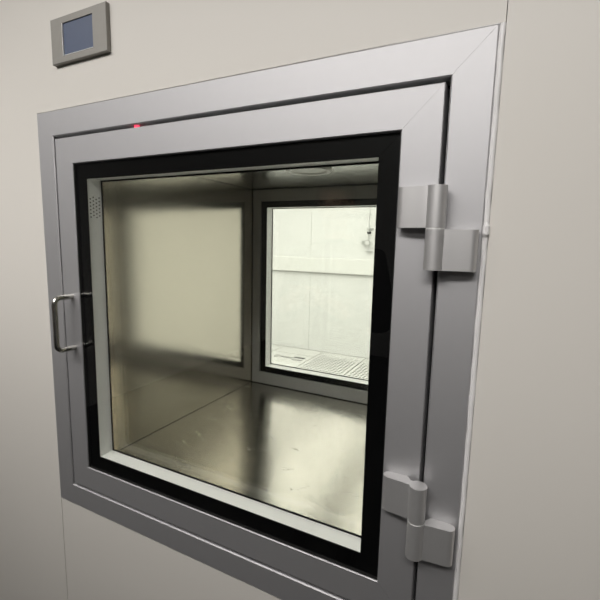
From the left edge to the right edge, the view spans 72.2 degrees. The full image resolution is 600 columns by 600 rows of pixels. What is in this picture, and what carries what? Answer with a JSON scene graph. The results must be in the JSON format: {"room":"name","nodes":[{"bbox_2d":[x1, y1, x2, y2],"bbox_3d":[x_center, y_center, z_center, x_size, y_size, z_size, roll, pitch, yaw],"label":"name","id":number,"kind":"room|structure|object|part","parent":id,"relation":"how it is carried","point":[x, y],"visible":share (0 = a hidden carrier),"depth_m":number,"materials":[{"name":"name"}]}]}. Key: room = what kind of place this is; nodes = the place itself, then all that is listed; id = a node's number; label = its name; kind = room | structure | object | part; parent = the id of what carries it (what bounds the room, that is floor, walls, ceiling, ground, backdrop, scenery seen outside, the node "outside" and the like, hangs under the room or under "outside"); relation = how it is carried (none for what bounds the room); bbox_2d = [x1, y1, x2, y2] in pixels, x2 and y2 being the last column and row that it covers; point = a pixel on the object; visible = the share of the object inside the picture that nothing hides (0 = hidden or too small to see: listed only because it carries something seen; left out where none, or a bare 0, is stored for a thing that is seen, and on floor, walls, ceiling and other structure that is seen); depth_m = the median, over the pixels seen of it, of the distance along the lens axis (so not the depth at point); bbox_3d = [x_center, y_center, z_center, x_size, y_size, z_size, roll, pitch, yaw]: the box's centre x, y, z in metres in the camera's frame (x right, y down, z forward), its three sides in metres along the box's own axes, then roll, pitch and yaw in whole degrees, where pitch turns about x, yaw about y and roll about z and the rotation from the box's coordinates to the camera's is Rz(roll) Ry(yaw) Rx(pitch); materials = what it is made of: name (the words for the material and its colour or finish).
{"room":"clean room","nodes":[
{"label":"clean room","id":0,"kind":"room"},
{"bbox_2d":[271,344,282,351],"bbox_3d":[-0.198,0.960,3.665,6.388,0.040,3.768,5,9,26],"label":"floor","id":1,"kind":"structure","parent":0,"point":[273,347],"depth_m":5.68,"materials":[{"name":"white plastic"}]},
{"bbox_2d":[271,346,368,379],"bbox_3d":[0.368,0.789,4.981,1.773,0.040,0.888,5,9,26],"label":"floor","id":2,"kind":"structure","parent":1,"relation":"on","point":[316,366],"depth_m":5.05,"materials":[{"name":"white plastic"}]},
{"bbox_2d":[275,354,304,360],"bbox_3d":[-0.137,0.726,5.199,0.399,0.002,0.145,5,9,26],"label":"floor marking","id":3,"kind":"structure","parent":2,"relation":"on","point":[277,354],"depth_m":5.19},
{"bbox_2d":[0,0,599,599],"bbox_3d":[-0.411,0.148,0.835,4.800,2.340,0.058,5,9,26],"label":"wall","id":4,"kind":"structure","parent":0,"point":[531,529],"depth_m":0.49,"materials":[{"name":"white paint"}]},
{"bbox_2d":[50,1,110,66],"bbox_3d":[-0.377,-0.451,0.703,0.143,0.074,0.008,5,9,26],"label":"wall display","id":5,"kind":"object","parent":4,"relation":"attached to","point":[83,34],"visible":1,"depth_m":0.70,"materials":[{"name":"white plastic"}]},
{"bbox_3d":[-0.379,-0.451,0.701,0.078,0.053,0.002,5,9,26],"label":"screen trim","id":6,"kind":"part","parent":5,"relation":"part of","materials":[{"name":"blue glass"}]},
{"bbox_2d":[37,22,506,599],"bbox_3d":[-0.013,0.043,0.932,0.802,0.812,0.699,5,9,26],"label":"box","id":7,"kind":"object","parent":4,"relation":"attached to","point":[178,427],"visible":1,"depth_m":0.69,"materials":[{"name":"metal"}]},
{"bbox_3d":[-0.450,0.045,0.784,0.010,0.111,0.042,5,9,26],"label":"handle","id":8,"kind":"part","parent":7,"relation":"part of","materials":[{"name":"metal"}]},
{"bbox_3d":[-0.277,-0.006,1.084,0.002,0.624,0.554,5,9,26],"label":"panel","id":9,"kind":"part","parent":7,"relation":"part of","materials":[{"name":"silver metal"}]},
{"bbox_2d":[286,167,332,174],"bbox_3d":[0.019,-0.285,0.904,0.104,0.006,0.104,5,9,26],"label":"ceiling lamp","id":10,"kind":"object","parent":7,"relation":"on","point":[323,170],"depth_m":0.91,"materials":[{"name":"white plastic"}]},
{"bbox_3d":[0.127,-0.015,1.210,0.602,0.617,0.048,5,9,26],"label":"door","id":11,"kind":"part","parent":7,"relation":"part of","materials":[{"name":"glass"}]},
{"bbox_3d":[0.131,-0.015,1.218,0.726,0.741,0.052,5,9,26],"label":"wall frame","id":12,"kind":"part","parent":7,"relation":"part of","materials":[{"name":"metal"}]},
{"bbox_3d":[0.162,0.302,0.516,0.057,0.048,0.021,3,8,12],"label":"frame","id":13,"kind":"part","parent":7,"relation":"part of","materials":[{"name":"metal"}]},
{"bbox_3d":[0.170,-0.056,0.466,0.057,0.046,0.021,3,8,12],"label":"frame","id":14,"kind":"part","parent":7,"relation":"part of","materials":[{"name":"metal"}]},
{"bbox_2d":[272,207,375,358],"bbox_3d":[0.694,-0.436,5.200,6.400,2.340,0.060,5,9,26],"label":"wall","id":15,"kind":"structure","parent":0,"point":[329,313],"depth_m":5.39,"materials":[{"name":"white paint"}]},
{"bbox_2d":[272,256,373,276],"bbox_3d":[0.669,-0.411,5.157,6.380,0.209,0.045,5,9,26],"label":"wall rail","id":16,"kind":"object","parent":15,"relation":"attached to","point":[337,266],"visible":0.23,"depth_m":5.31,"materials":[{"name":"white plastic"}]},
{"bbox_2d":[362,207,372,251],"bbox_3d":[0.828,-1.081,4.980,0.130,0.996,0.062,5,9,26],"label":"pipe fitting","id":17,"kind":"object","parent":15,"relation":"attached to","point":[366,242],"visible":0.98,"depth_m":5.00,"materials":[{"name":"grey metal"}]}
]}

